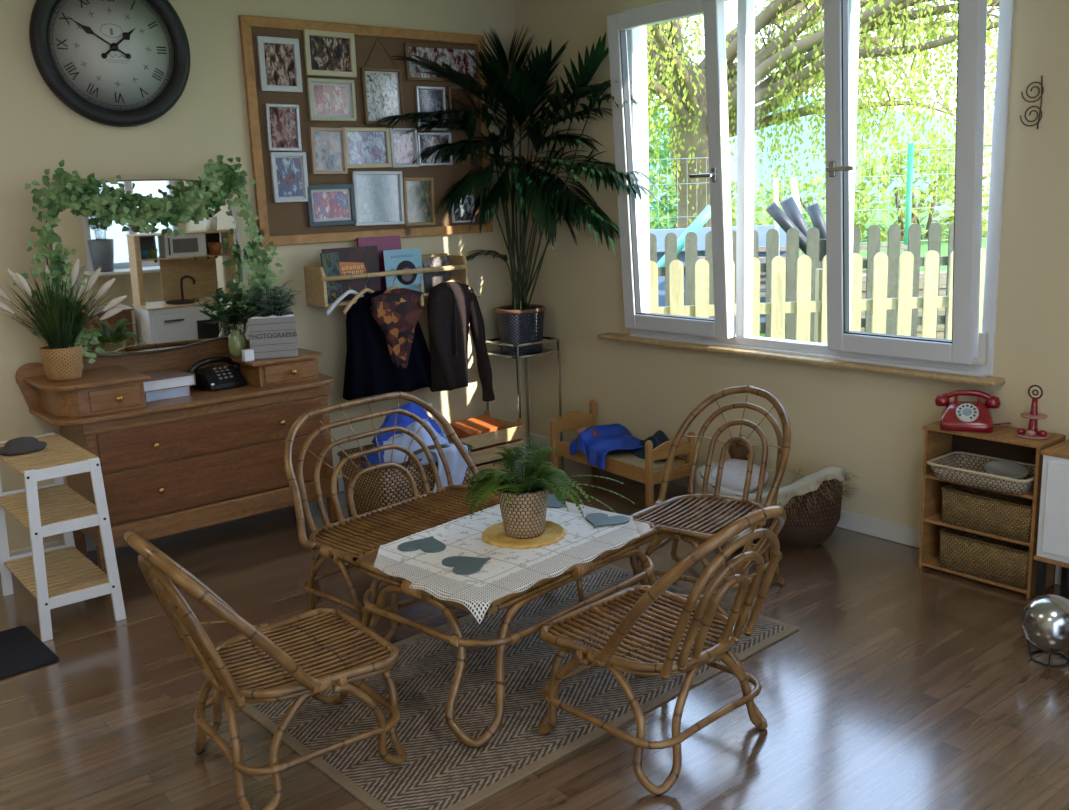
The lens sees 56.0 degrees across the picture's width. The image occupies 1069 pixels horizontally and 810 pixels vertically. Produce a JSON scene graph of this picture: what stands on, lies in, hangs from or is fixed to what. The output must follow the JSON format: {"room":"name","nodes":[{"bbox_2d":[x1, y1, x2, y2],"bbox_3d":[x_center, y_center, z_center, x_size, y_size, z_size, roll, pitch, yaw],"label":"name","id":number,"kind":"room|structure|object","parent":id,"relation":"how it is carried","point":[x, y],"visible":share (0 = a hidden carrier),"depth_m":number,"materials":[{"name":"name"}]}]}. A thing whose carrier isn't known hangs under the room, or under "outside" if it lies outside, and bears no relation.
{"room":"children's room","nodes":[
{"label":"children's room","id":0,"kind":"room"},
{"bbox_2d":[40,344,81,381],"bbox_3d":[-2.134,-0.191,4.553,0.172,0.150,0.172,-12,15,-38],"label":"pot","id":1,"kind":"object","parent":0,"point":[62,363],"depth_m":4.49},
{"bbox_2d":[0,0,530,550],"bbox_3d":[-2.279,-0.673,4.814,5.920,2.820,0.160,-12,15,-38],"label":"wall","id":2,"kind":"structure","parent":0,"point":[38,131],"depth_m":5.09,"materials":[{"name":"paint"}]},
{"bbox_2d":[29,0,189,126],"bbox_3d":[-1.980,-1.685,4.736,0.728,0.728,0.058,-12,15,-38],"label":"wall clock","id":3,"kind":"object","parent":2,"relation":"attached to","point":[117,63],"visible":1,"depth_m":4.75,"materials":[{"name":"plastic"}]},
{"bbox_2d":[239,15,492,246],"bbox_3d":[-0.881,-1.532,5.701,1.544,1.165,0.028,-12,15,-38],"label":"cork board","id":4,"kind":"object","parent":2,"relation":"attached to","point":[282,223],"visible":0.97,"depth_m":5.56,"materials":[{"name":"brown wood"}]},
{"bbox_2d":[256,36,302,92],"bbox_3d":[-1.333,-1.781,5.265,0.231,0.270,0.020,-11,15,-38],"label":"framed photo","id":5,"kind":"object","parent":4,"relation":"attached to","point":[278,58],"visible":1,"depth_m":5.27},
{"bbox_2d":[263,43,295,85],"bbox_3d":[-1.337,-1.782,5.271,0.183,0.222,0.003,-11,15,-38],"label":"photograph","id":6,"kind":"object","parent":5,"relation":"attached to","point":[279,59],"depth_m":5.27},
{"bbox_2d":[264,103,301,151],"bbox_3d":[-1.329,-1.467,5.324,0.189,0.241,0.020,-10,14,-38],"label":"framed photo","id":7,"kind":"object","parent":4,"relation":"attached to","point":[283,131],"visible":1,"depth_m":5.33,"materials":[{"name":"paper"}]},
{"bbox_2d":[269,107,296,147],"bbox_3d":[-1.334,-1.468,5.329,0.160,0.212,0.003,-10,14,-38],"label":"photograph","id":8,"kind":"object","parent":7,"relation":"attached to","point":[282,120],"depth_m":5.33},
{"bbox_2d":[270,152,308,202],"bbox_3d":[-1.309,-1.219,5.384,0.203,0.261,0.020,-11,15,-38],"label":"framed photo","id":9,"kind":"object","parent":4,"relation":"attached to","point":[289,174],"visible":1,"depth_m":5.39},
{"bbox_2d":[275,158,302,196],"bbox_3d":[-1.314,-1.220,5.390,0.167,0.225,0.003,-11,15,-38],"label":"photograph","id":10,"kind":"object","parent":9,"relation":"attached to","point":[288,171],"depth_m":5.39},
{"bbox_2d":[309,127,347,173],"bbox_3d":[-1.127,-1.390,5.506,0.210,0.248,0.020,-11,15,-38],"label":"framed photo","id":11,"kind":"object","parent":4,"relation":"attached to","point":[327,145],"visible":1,"depth_m":5.51},
{"bbox_2d":[314,132,341,169],"bbox_3d":[-1.132,-1.391,5.512,0.181,0.219,0.003,-11,15,-38],"label":"photograph","id":12,"kind":"object","parent":11,"relation":"attached to","point":[327,145],"depth_m":5.51},
{"bbox_2d":[303,29,356,77],"bbox_3d":[-1.103,-1.897,5.436,0.301,0.231,0.020,-11,15,-38],"label":"framed photo","id":13,"kind":"object","parent":4,"relation":"attached to","point":[326,53],"visible":1,"depth_m":5.44},
{"bbox_2d":[309,36,350,71],"bbox_3d":[-1.108,-1.898,5.442,0.256,0.186,0.003,-11,15,-38],"label":"photograph","id":14,"kind":"object","parent":13,"relation":"attached to","point":[326,53],"depth_m":5.44},
{"bbox_2d":[306,78,356,120],"bbox_3d":[-1.102,-1.661,5.479,0.281,0.219,0.020,-11,15,-38],"label":"framed photo","id":15,"kind":"object","parent":4,"relation":"attached to","point":[328,99],"visible":1,"depth_m":5.48},
{"bbox_2d":[313,85,349,114],"bbox_3d":[-1.107,-1.662,5.484,0.249,0.187,0.003,-11,15,-38],"label":"photograph","id":16,"kind":"object","parent":15,"relation":"attached to","point":[327,99],"depth_m":5.48},
{"bbox_2d":[306,183,356,226],"bbox_3d":[-1.123,-1.106,5.560,0.292,0.226,0.020,-12,15,-38],"label":"framed photo","id":17,"kind":"object","parent":4,"relation":"attached to","point":[327,204],"visible":1,"depth_m":5.56},
{"bbox_2d":[313,191,348,218],"bbox_3d":[-1.127,-1.107,5.566,0.251,0.184,0.003,-12,15,-38],"label":"photograph","id":18,"kind":"object","parent":17,"relation":"attached to","point":[326,204],"depth_m":5.57},
{"bbox_2d":[343,127,391,167],"bbox_3d":[-0.939,-1.446,5.653,0.293,0.220,0.020,-12,15,-38],"label":"framed photo","id":19,"kind":"object","parent":4,"relation":"attached to","point":[366,147],"visible":0.98,"depth_m":5.66},
{"bbox_2d":[347,132,386,163],"bbox_3d":[-0.944,-1.447,5.659,0.258,0.184,0.003,-12,15,-38],"label":"photograph","id":20,"kind":"object","parent":19,"relation":"attached to","point":[362,147],"depth_m":5.66},
{"bbox_2d":[352,171,404,225],"bbox_3d":[-0.890,-1.180,5.742,0.322,0.300,0.020,-11,14,-38],"label":"framed photo","id":21,"kind":"object","parent":4,"relation":"attached to","point":[379,200],"visible":1,"depth_m":5.75},
{"bbox_2d":[361,38,404,124],"bbox_3d":[-0.857,-1.820,5.656,0.257,0.469,0.020,-12,15,-38],"label":"framed photo","id":22,"kind":"object","parent":4,"relation":"attached to","point":[382,88],"visible":0.95,"depth_m":5.67},
{"bbox_2d":[365,73,398,119],"bbox_3d":[-0.858,-1.741,5.678,0.228,0.277,0.003,-12,15,-38],"label":"photograph","id":23,"kind":"object","parent":22,"relation":"attached to","point":[381,89],"depth_m":5.67},
{"bbox_2d":[389,128,418,167],"bbox_3d":[-0.752,-1.484,5.803,0.181,0.220,0.020,-13,16,-38],"label":"framed photo","id":24,"kind":"object","parent":4,"relation":"attached to","point":[404,148],"visible":1,"depth_m":5.81},
{"bbox_2d":[393,133,413,162],"bbox_3d":[-0.757,-1.485,5.809,0.158,0.198,0.003,-13,16,-38],"label":"photograph","id":25,"kind":"object","parent":24,"relation":"attached to","point":[403,146],"depth_m":5.81},
{"bbox_2d":[402,178,434,225],"bbox_3d":[-0.680,-1.195,5.914,0.210,0.276,0.020,-10,14,-38],"label":"framed photo","id":26,"kind":"object","parent":4,"relation":"attached to","point":[418,193],"visible":1,"depth_m":5.92,"materials":[{"name":"brown wood"}]},
{"bbox_2d":[406,181,431,222],"bbox_3d":[-0.684,-1.196,5.920,0.181,0.248,0.003,-10,14,-38],"label":"photograph","id":27,"kind":"object","parent":26,"relation":"attached to","point":[418,193],"depth_m":5.92},
{"bbox_2d":[415,86,446,130],"bbox_3d":[-0.604,-1.734,5.882,0.201,0.246,0.020,-12,15,-38],"label":"framed photo","id":28,"kind":"object","parent":4,"relation":"attached to","point":[428,98],"visible":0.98,"depth_m":5.88,"materials":[{"name":"paper"}]},
{"bbox_2d":[419,89,442,127],"bbox_3d":[-0.609,-1.735,5.888,0.175,0.221,0.003,-11,15,-38],"label":"photograph","id":29,"kind":"object","parent":28,"relation":"attached to","point":[430,100],"depth_m":5.88},
{"bbox_2d":[417,132,452,165],"bbox_3d":[-0.589,-1.510,5.934,0.237,0.189,0.020,-12,15,-38],"label":"framed photo","id":30,"kind":"object","parent":4,"relation":"attached to","point":[426,140],"visible":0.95,"depth_m":5.93,"materials":[{"name":"paper"}]},
{"bbox_2d":[420,135,448,162],"bbox_3d":[-0.594,-1.511,5.940,0.215,0.166,0.003,-12,15,-38],"label":"photograph","id":31,"kind":"object","parent":30,"relation":"attached to","point":[426,141],"depth_m":5.93},
{"bbox_2d":[404,43,480,82],"bbox_3d":[-0.534,-2.002,5.893,0.519,0.204,0.020,-13,16,-38],"label":"framed photo","id":32,"kind":"object","parent":4,"relation":"attached to","point":[457,58],"visible":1,"depth_m":5.88},
{"bbox_2d":[447,86,476,129],"bbox_3d":[-0.431,-1.774,6.019,0.192,0.252,0.020,-12,16,-38],"label":"framed photo","id":33,"kind":"object","parent":4,"relation":"attached to","point":[454,92],"visible":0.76,"depth_m":6.01},
{"bbox_2d":[451,89,472,123],"bbox_3d":[-0.436,-1.775,6.025,0.170,0.230,0.003,-12,16,-38],"label":"photograph","id":34,"kind":"object","parent":33,"relation":"attached to","point":[458,94],"depth_m":6.01},
{"bbox_2d":[304,255,468,306],"bbox_3d":[-0.830,-0.719,5.767,0.975,0.215,0.218,-12,15,-38],"label":"wall rack","id":35,"kind":"object","parent":2,"relation":"attached to","point":[316,279],"visible":0.78,"depth_m":5.54,"materials":[{"name":"brown wood"}]},
{"bbox_2d":[320,252,342,302],"bbox_3d":[-1.105,-0.693,5.480,0.101,0.270,0.030,-12,15,-38],"label":"picture book","id":36,"kind":"object","parent":35,"relation":"on","point":[329,261],"visible":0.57,"depth_m":5.47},
{"bbox_2d":[322,245,381,300],"bbox_3d":[-1.012,-0.732,5.597,0.341,0.290,0.031,-12,15,-38],"label":"picture book","id":37,"kind":"object","parent":35,"relation":"on","point":[353,260],"visible":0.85,"depth_m":5.61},
{"bbox_2d":[342,271,374,314],"bbox_3d":[-0.931,-0.631,5.571,0.046,0.218,0.413,5,14,30],"label":"hanger","id":38,"kind":"object","parent":35,"relation":"hanging from","point":[363,291],"visible":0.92,"depth_m":5.50,"materials":[{"name":"brown wood"}]},
{"bbox_2d":[343,290,431,400],"bbox_3d":[-0.822,-0.357,5.715,0.634,0.583,0.222,-12,15,-38],"label":"jacket","id":39,"kind":"object","parent":38,"relation":"hanging from","point":[370,370],"visible":0.62,"depth_m":5.60,"materials":[{"name":"fabric"}]},
{"bbox_2d":[357,235,400,289],"bbox_3d":[-0.881,-0.799,5.789,0.281,0.335,0.034,-12,15,-38],"label":"picture book","id":40,"kind":"object","parent":35,"relation":"on","point":[383,243],"visible":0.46,"depth_m":5.78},
{"bbox_2d":[371,269,399,309],"bbox_3d":[-0.792,-0.660,5.682,0.046,0.218,0.374,6,15,36],"label":"hanger","id":41,"kind":"object","parent":35,"relation":"hanging from","point":[393,286],"visible":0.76,"depth_m":5.66,"materials":[{"name":"brown wood"}]},
{"bbox_2d":[371,288,423,368],"bbox_3d":[-0.755,-0.424,5.655,0.350,0.453,0.085,-12,15,-38],"label":"patterned blouse","id":42,"kind":"object","parent":41,"relation":"hanging from","point":[397,312],"visible":1,"depth_m":5.62,"materials":[{"name":"fabric"}]},
{"bbox_2d":[382,248,424,292],"bbox_3d":[-0.752,-0.763,5.775,0.251,0.260,0.029,-12,15,-38],"label":"picture book","id":43,"kind":"object","parent":35,"relation":"on","point":[400,259],"visible":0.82,"depth_m":5.77,"materials":[{"name":"paper"}]},
{"bbox_2d":[421,256,450,291],"bbox_3d":[-0.585,-0.774,5.944,0.201,0.200,0.026,-12,15,-38],"label":"picture book","id":44,"kind":"object","parent":35,"relation":"on","point":[431,279],"visible":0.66,"depth_m":5.93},
{"bbox_2d":[427,281,494,401],"bbox_3d":[-0.454,-0.361,5.986,0.176,0.744,0.476,7,15,38],"label":"jacket","id":45,"kind":"object","parent":35,"relation":"hanging from","point":[451,306],"visible":1,"depth_m":5.88,"materials":[{"name":"fabric"}]},
{"bbox_2d":[495,304,544,353],"bbox_3d":[-0.086,-0.474,6.281,0.316,0.275,0.316,-12,15,-38],"label":"pot","id":46,"kind":"object","parent":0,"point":[517,323],"depth_m":6.17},
{"bbox_2d":[497,481,547,537],"bbox_3d":[-0.038,0.370,3.569,0.188,0.169,0.188,-12,15,-38],"label":"pot","id":47,"kind":"object","parent":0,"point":[525,517],"depth_m":3.51,"materials":[{"name":"wicker"}]},
{"bbox_2d":[0,447,1068,809],"bbox_3d":[-0.205,1.184,2.694,5.920,0.100,6.520,-12,15,-38],"label":"floor","id":48,"kind":"structure","parent":0,"point":[900,684],"depth_m":3.34,"materials":[{"name":"laminate"}]},
{"bbox_2d":[0,626,58,678],"bbox_3d":[-2.213,0.992,3.707,0.750,0.006,0.450,-13,16,-41],"label":"door mat","id":49,"kind":"object","parent":48,"relation":"on","point":[21,651],"visible":1,"depth_m":3.85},
{"bbox_2d":[0,432,125,641],"bbox_3d":[-2.035,0.526,4.239,0.324,0.690,0.667,-12,15,-38],"label":"stand","id":50,"kind":"object","parent":48,"relation":"on","point":[58,576],"visible":0.96,"depth_m":4.09,"materials":[{"name":"white paint"}]},
{"bbox_2d":[0,437,46,455],"bbox_3d":[-2.126,0.163,4.172,0.191,0.056,0.152,-12,15,-38],"label":"hat","id":51,"kind":"object","parent":50,"relation":"on","point":[21,445],"visible":1,"depth_m":4.13,"materials":[{"name":"grey fabric"}]},
{"bbox_2d":[0,484,96,531],"bbox_3d":[-2.033,0.433,4.213,0.290,0.026,0.615,-12,15,-38],"label":"slatted shelf","id":52,"kind":"object","parent":50,"relation":"attached to","point":[62,509],"depth_m":4.16,"materials":[{"name":"brown wood"}]},
{"bbox_2d":[0,434,98,476],"bbox_3d":[-2.041,0.206,4.165,0.290,0.026,0.615,-12,15,-38],"label":"slatted shelf","id":53,"kind":"object","parent":50,"relation":"attached to","point":[60,457],"depth_m":4.01,"materials":[{"name":"brown wood"}]},
{"bbox_2d":[4,546,108,599],"bbox_3d":[-2.022,0.722,4.273,0.290,0.026,0.615,-12,15,-38],"label":"slatted shelf","id":54,"kind":"object","parent":50,"relation":"attached to","point":[70,575],"depth_m":4.24,"materials":[{"name":"brown wood"}]},
{"bbox_2d":[15,179,338,573],"bbox_3d":[-1.706,-0.191,4.921,1.425,1.792,0.496,-12,15,-38],"label":"dresser","id":55,"kind":"object","parent":48,"relation":"on","point":[201,458],"visible":0.67,"depth_m":4.84,"materials":[{"name":"brown wood"}]},
{"bbox_2d":[0,257,126,381],"bbox_3d":[-2.131,-0.388,4.513,0.592,0.552,0.470,-8,13,-25],"label":"ornamental grass","id":56,"kind":"object","parent":55,"relation":"on","point":[62,363],"depth_m":4.48,"materials":[{"name":"plant"}]},
{"bbox_2d":[50,179,242,352],"bbox_3d":[-1.847,-0.668,4.858,0.909,0.822,0.050,-12,15,-38],"label":"mirror","id":57,"kind":"object","parent":55,"relation":"attached to","point":[168,282],"depth_m":4.86,"materials":[{"name":"silver"}]},
{"bbox_2d":[13,155,283,368],"bbox_3d":[-1.773,-0.693,4.762,1.283,0.960,0.135,-12,15,-38],"label":"ivy garland","id":58,"kind":"object","parent":55,"relation":"hanging from","point":[224,178],"visible":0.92,"depth_m":4.67,"materials":[{"name":"green plant"}]},
{"bbox_2d":[145,386,189,401],"bbox_3d":[-1.830,-0.068,4.902,0.210,0.044,0.235,-12,15,-39],"label":"folder","id":59,"kind":"object","parent":55,"relation":"on","point":[180,391],"visible":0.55,"depth_m":4.82,"materials":[{"name":"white paper"}]},
{"bbox_2d":[143,369,195,391],"bbox_3d":[-1.824,-0.118,4.898,0.260,0.052,0.235,-12,15,-39],"label":"folder","id":60,"kind":"object","parent":59,"relation":"on","point":[169,379],"visible":0.73,"depth_m":4.84,"materials":[{"name":"white paper"}]},
{"bbox_2d":[185,356,245,391],"bbox_3d":[-1.597,-0.165,5.066,0.217,0.151,0.320,8,16,41],"label":"telephone","id":61,"kind":"object","parent":55,"relation":"on","point":[219,377],"visible":0.97,"depth_m":5.02,"materials":[{"name":"plastic"}]},
{"bbox_2d":[207,290,260,358],"bbox_3d":[-1.513,-0.417,5.110,0.287,0.356,0.299,-8,13,-27],"label":"vase","id":62,"kind":"object","parent":55,"relation":"on","point":[237,341],"visible":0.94,"depth_m":5.08,"materials":[{"name":"green glass"}]},
{"bbox_2d":[238,280,300,359],"bbox_3d":[-1.346,-0.443,5.157,0.329,0.374,0.289,-5,12,-15],"label":"planter","id":63,"kind":"object","parent":55,"relation":"on","point":[274,335],"visible":0.97,"depth_m":5.07,"materials":[{"name":"wood"}]},
{"bbox_2d":[124,531,405,809],"bbox_3d":[-0.791,0.689,2.944,0.686,0.806,0.537,-11,14,-35],"label":"rattan chair","id":64,"kind":"object","parent":48,"relation":"on","point":[158,569],"visible":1,"depth_m":2.88,"materials":[{"name":"wicker"}]},
{"bbox_2d":[284,392,498,644],"bbox_3d":[-0.524,0.405,4.267,0.704,0.802,1.041,8,16,41],"label":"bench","id":65,"kind":"object","parent":48,"relation":"on","point":[370,530],"visible":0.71,"depth_m":4.22,"materials":[{"name":"wicker"}]},
{"bbox_2d":[337,438,472,517],"bbox_3d":[-0.668,0.383,5.315,0.590,0.430,0.490,-12,15,-38],"label":"wicker basket","id":66,"kind":"object","parent":48,"relation":"on","point":[380,488],"visible":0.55,"depth_m":5.09,"materials":[{"name":"wicker"}]},
{"bbox_2d":[372,402,441,443],"bbox_3d":[-0.705,0.075,5.354,0.412,0.180,0.302,-12,15,-38],"label":"folded clothes","id":67,"kind":"object","parent":66,"relation":"in","point":[404,421],"visible":0.55,"depth_m":5.27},
{"bbox_2d":[383,419,448,465],"bbox_3d":[-0.627,0.180,5.196,0.543,0.204,0.319,-12,15,-38],"label":"folded clothes","id":68,"kind":"object","parent":66,"relation":"in","point":[402,439],"visible":0.56,"depth_m":5.12,"materials":[{"name":"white fabric"}]},
{"bbox_2d":[429,443,467,490],"bbox_3d":[-0.470,0.377,5.195,0.252,0.326,0.122,-12,15,-38],"label":"hanging cloth","id":69,"kind":"object","parent":66,"relation":"hanging from","point":[457,465],"visible":0.44,"depth_m":5.15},
{"bbox_2d":[440,410,525,481],"bbox_3d":[-0.404,0.265,6.080,0.606,0.330,0.372,-12,15,-38],"label":"crate","id":70,"kind":"object","parent":48,"relation":"on","point":[513,434],"visible":0.21,"depth_m":5.98,"materials":[{"name":"brown wood"}]},
{"bbox_2d":[446,435,505,466],"bbox_3d":[-0.375,0.285,6.115,0.360,0.220,0.200,-12,15,-38],"label":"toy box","id":71,"kind":"object","parent":70,"relation":"on","point":[447,436],"visible":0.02,"depth_m":6.06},
{"bbox_2d":[450,415,505,437],"bbox_3d":[-0.346,0.138,6.139,0.185,0.091,0.300,9,16,44],"label":"toy box","id":72,"kind":"object","parent":71,"relation":"on","point":[482,424],"visible":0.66,"depth_m":6.10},
{"bbox_2d":[241,564,799,809],"bbox_3d":[-0.002,0.930,3.607,1.800,0.009,1.020,-12,16,-40],"label":"area rug","id":73,"kind":"object","parent":48,"relation":"on","point":[439,771],"visible":0.63,"depth_m":3.29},
{"bbox_2d":[351,503,674,748],"bbox_3d":[-0.075,0.698,3.604,0.722,0.448,1.112,9,16,42],"label":"table","id":74,"kind":"object","parent":73,"relation":"on","point":[364,563],"visible":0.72,"depth_m":3.25,"materials":[{"name":"wicker"}]},
{"bbox_2d":[374,502,639,623],"bbox_3d":[-0.090,0.507,3.544,0.665,0.062,0.942,9,16,42],"label":"table cloth","id":75,"kind":"object","parent":74,"relation":"on","point":[476,548],"visible":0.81,"depth_m":3.42,"materials":[{"name":"beige fabric"}]},
{"bbox_2d":[442,556,490,574],"bbox_3d":[-0.242,0.527,3.317,0.151,0.006,0.155,2,12,18],"label":"coaster","id":76,"kind":"object","parent":75,"relation":"on","point":[462,565],"visible":1,"depth_m":3.32,"materials":[{"name":"fabric"}]},
{"bbox_2d":[482,520,565,548],"bbox_3d":[-0.038,0.457,3.598,0.305,0.013,0.305,-12,15,-38],"label":"mat","id":77,"kind":"object","parent":75,"relation":"on","point":[495,535],"visible":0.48,"depth_m":3.53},
{"bbox_2d":[464,436,633,537],"bbox_3d":[0.045,0.289,3.564,0.599,0.324,0.416,-4,12,-8],"label":"potted fern","id":78,"kind":"object","parent":77,"relation":"on","point":[523,500],"visible":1,"depth_m":3.50,"materials":[{"name":"green plant"}]},
{"bbox_2d":[486,336,563,457],"bbox_3d":[-0.069,-0.034,6.372,0.344,0.772,0.344,-12,15,-38],"label":"plant stand","id":79,"kind":"object","parent":48,"relation":"on","point":[544,351],"visible":0.5,"depth_m":6.27,"materials":[{"name":"metal"}]},
{"bbox_2d":[370,27,656,353],"bbox_3d":[-0.139,-1.200,5.594,1.147,1.980,1.207,-12,15,-38],"label":"potted palm","id":80,"kind":"object","parent":79,"relation":"on","point":[520,322],"visible":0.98,"depth_m":5.94,"materials":[{"name":"plant"}]},
{"bbox_2d":[550,400,694,506],"bbox_3d":[0.486,0.256,5.763,0.332,0.412,0.912,-10,14,-33],"label":"bed","id":81,"kind":"object","parent":48,"relation":"on","point":[649,471],"visible":0.79,"depth_m":5.50,"materials":[{"name":"brown wood"}]},
{"bbox_2d":[569,424,643,468],"bbox_3d":[0.442,0.224,5.753,0.382,0.177,0.460,-10,14,-33],"label":"blanket","id":82,"kind":"object","parent":81,"relation":"on","point":[610,437],"visible":0.91,"depth_m":5.71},
{"bbox_2d":[538,505,785,794],"bbox_3d":[0.401,0.630,3.010,0.557,0.806,0.686,-13,16,-41],"label":"rattan chair","id":83,"kind":"object","parent":48,"relation":"on","point":[608,655],"visible":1,"depth_m":2.89,"materials":[{"name":"wicker"}]},
{"bbox_2d":[628,385,790,620],"bbox_3d":[0.751,0.370,4.197,0.537,0.806,0.686,7,15,36],"label":"rattan chair","id":84,"kind":"object","parent":48,"relation":"on","point":[668,532],"visible":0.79,"depth_m":4.26,"materials":[{"name":"wicker"}]},
{"bbox_2d":[694,461,861,549],"bbox_3d":[1.161,0.418,4.833,0.643,0.424,0.886,-6,12,-17],"label":"basket","id":85,"kind":"object","parent":48,"relation":"on","point":[811,503],"visible":0.64,"depth_m":4.54,"materials":[{"name":"wicker"}]},
{"bbox_2d":[711,458,768,492],"bbox_3d":[1.024,0.355,5.047,0.255,0.129,0.253,-12,15,-40],"label":"cushion","id":86,"kind":"object","parent":85,"relation":"in","point":[734,470],"visible":0.73,"depth_m":4.99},
{"bbox_2d":[919,420,1065,598],"bbox_3d":[1.896,0.414,4.202,0.225,0.636,0.492,-12,15,-38],"label":"shelf unit","id":87,"kind":"object","parent":48,"relation":"on","point":[1003,443],"visible":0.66,"depth_m":4.23,"materials":[{"name":"brown wood"}]},
{"bbox_2d":[935,390,1010,432],"bbox_3d":[1.826,0.018,4.188,0.302,0.148,0.200,3,13,22],"label":"telephone","id":88,"kind":"object","parent":87,"relation":"on","point":[963,416],"visible":1,"depth_m":4.15,"materials":[{"name":"plastic"}]},
{"bbox_2d":[927,451,1034,494],"bbox_3d":[1.871,0.281,4.147,0.264,0.071,0.429,-12,15,-38],"label":"wicker tray","id":89,"kind":"object","parent":87,"relation":"on","point":[966,468],"visible":0.7,"depth_m":4.13,"materials":[{"name":"wicker"}]},
{"bbox_2d":[939,527,1029,588],"bbox_3d":[1.921,0.623,4.216,0.209,0.160,0.387,-12,15,-38],"label":"storage basket","id":90,"kind":"object","parent":87,"relation":"on","point":[1000,561],"visible":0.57,"depth_m":4.17,"materials":[{"name":"wicker"}]},
{"bbox_2d":[941,483,1032,541],"bbox_3d":[1.913,0.432,4.176,0.209,0.150,0.387,-12,15,-38],"label":"storage basket","id":91,"kind":"object","parent":87,"relation":"on","point":[1005,515],"visible":0.6,"depth_m":4.13,"materials":[{"name":"wicker"}]},
{"bbox_2d":[1020,594,1068,666],"bbox_3d":[1.793,0.773,3.487,0.200,0.232,0.200,-12,15,-38],"label":"decorative ball","id":92,"kind":"object","parent":48,"relation":"on","point":[1044,619],"visible":1,"depth_m":3.43,"materials":[{"name":"metal"}]},
{"bbox_2d":[1033,439,1068,596],"bbox_3d":[2.228,0.498,3.767,0.268,0.626,0.575,-12,15,-38],"label":"base cabinet","id":93,"kind":"object","parent":48,"relation":"on","point":[1053,526],"visible":0.96,"depth_m":3.84,"materials":[{"name":"white paint"}]},
{"bbox_2d":[515,0,1068,528],"bbox_3d":[1.963,-0.698,4.172,0.160,2.820,6.200,-12,15,-38],"label":"wall","id":94,"kind":"structure","parent":0,"point":[872,423],"depth_m":4.96,"materials":[{"name":"paint"}]},
{"bbox_2d":[532,434,1061,584],"bbox_3d":[1.950,0.652,4.390,0.016,0.090,6.184,-12,15,-38],"label":"baseboard","id":95,"kind":"structure","parent":94,"relation":"attached to","point":[883,529],"depth_m":4.78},
{"bbox_2d":[597,332,1004,386],"bbox_3d":[1.166,-0.253,5.071,0.100,0.026,2.390,-12,15,-38],"label":"windowsill","id":96,"kind":"structure","parent":94,"relation":"attached to","point":[989,381],"depth_m":4.79,"materials":[{"name":"brown wood"}]},
{"bbox_2d":[607,0,1013,376],"bbox_3d":[1.172,-1.125,4.833,0.231,1.797,2.145,-12,15,-38],"label":"window","id":97,"kind":"structure","parent":94,"relation":"in","point":[965,354],"depth_m":4.65,"materials":[{"name":"white plastic"}]},
{"label":"outside","id":98,"kind":"structure","parent":0,"visible":0},
{"bbox_2d":[649,202,986,336],"bbox_3d":[22.050,-9.615,49.759,89.820,0.050,100.000,-12,15,-38],"label":"ground","id":99,"kind":"structure","parent":98,"point":[924,244],"depth_m":37.73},
{"bbox_2d":[647,23,689,229],"bbox_3d":[2.271,-7.282,26.056,5.982,7.218,4.812,-12,15,-38],"label":"leafy tree","id":100,"kind":"object","parent":99,"relation":"on","point":[665,163],"visible":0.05,"depth_m":25.26,"materials":[{"name":"green plant"}]},
{"bbox_2d":[649,165,773,228],"bbox_3d":[5.101,-6.712,33.420,7.688,2.769,3.883,-12,15,-38],"label":"bush","id":101,"kind":"object","parent":99,"relation":"on","point":[732,183],"visible":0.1,"depth_m":33.45,"materials":[{"name":"green plant"}]},
{"bbox_2d":[649,225,785,331],"bbox_3d":[1.484,-1.401,11.160,2.600,1.139,1.300,-2,12,0],"label":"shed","id":102,"kind":"object","parent":99,"relation":"on","point":[660,234],"visible":0.12,"depth_m":10.44,"materials":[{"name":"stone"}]},
{"bbox_2d":[648,95,955,210],"bbox_3d":[24.117,-21.021,82.636,54.981,8.700,49.907,-12,15,-38],"label":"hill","id":103,"kind":"structure","parent":99,"relation":"on","point":[806,145],"depth_m":76.15,"materials":[{"name":"plant"}]},
{"bbox_2d":[731,169,874,226],"bbox_3d":[10.371,-7.951,39.265,8.966,2.409,3.619,-12,15,-38],"label":"bush","id":104,"kind":"object","parent":99,"relation":"on","point":[805,185],"visible":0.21,"depth_m":38.88,"materials":[{"name":"green plant"}]},
{"bbox_2d":[649,222,981,341],"bbox_3d":[2.286,-0.822,8.077,3.445,1.205,0.136,-2,12,0],"label":"picket fence","id":105,"kind":"object","parent":99,"relation":"on","point":[816,247],"visible":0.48,"depth_m":7.94,"materials":[{"name":"wood"}]},
{"bbox_2d":[650,248,985,343],"bbox_3d":[1.864,-0.436,6.571,2.624,1.095,0.136,-2,12,0],"label":"picket fence","id":106,"kind":"object","parent":99,"relation":"on","point":[904,303],"visible":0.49,"depth_m":6.45,"materials":[{"name":"wood"}]},
{"bbox_2d":[649,143,989,256],"bbox_3d":[3.620,-2.179,12.445,7.002,1.980,0.070,-2,12,0],"label":"wire fence","id":107,"kind":"object","parent":99,"relation":"on","point":[910,150],"visible":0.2,"depth_m":12.32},
{"bbox_2d":[647,0,999,227],"bbox_3d":[5.783,-6.473,19.169,12.814,7.589,12.990,1,12,15],"label":"willow tree","id":108,"kind":"object","parent":99,"relation":"on","point":[681,86],"visible":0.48,"depth_m":17.46,"materials":[{"name":"green plant"}]},
{"bbox_2d":[861,270,946,338],"bbox_3d":[3.421,-0.869,9.335,1.520,0.700,0.320,-2,12,0],"label":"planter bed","id":109,"kind":"object","parent":99,"relation":"on","point":[943,274],"visible":0.02,"depth_m":9.16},
{"bbox_2d":[822,131,989,244],"bbox_3d":[10.091,-5.652,26.391,7.428,3.045,3.880,-12,15,-38],"label":"bush","id":110,"kind":"object","parent":99,"relation":"on","point":[895,201],"visible":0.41,"depth_m":25.92,"materials":[{"name":"green plant"}]},
{"bbox_2d":[932,114,992,224],"bbox_3d":[15.195,-7.776,33.230,3.400,3.600,2.800,-2,12,0],"label":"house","id":111,"kind":"structure","parent":99,"relation":"on","point":[986,138],"depth_m":32.92,"materials":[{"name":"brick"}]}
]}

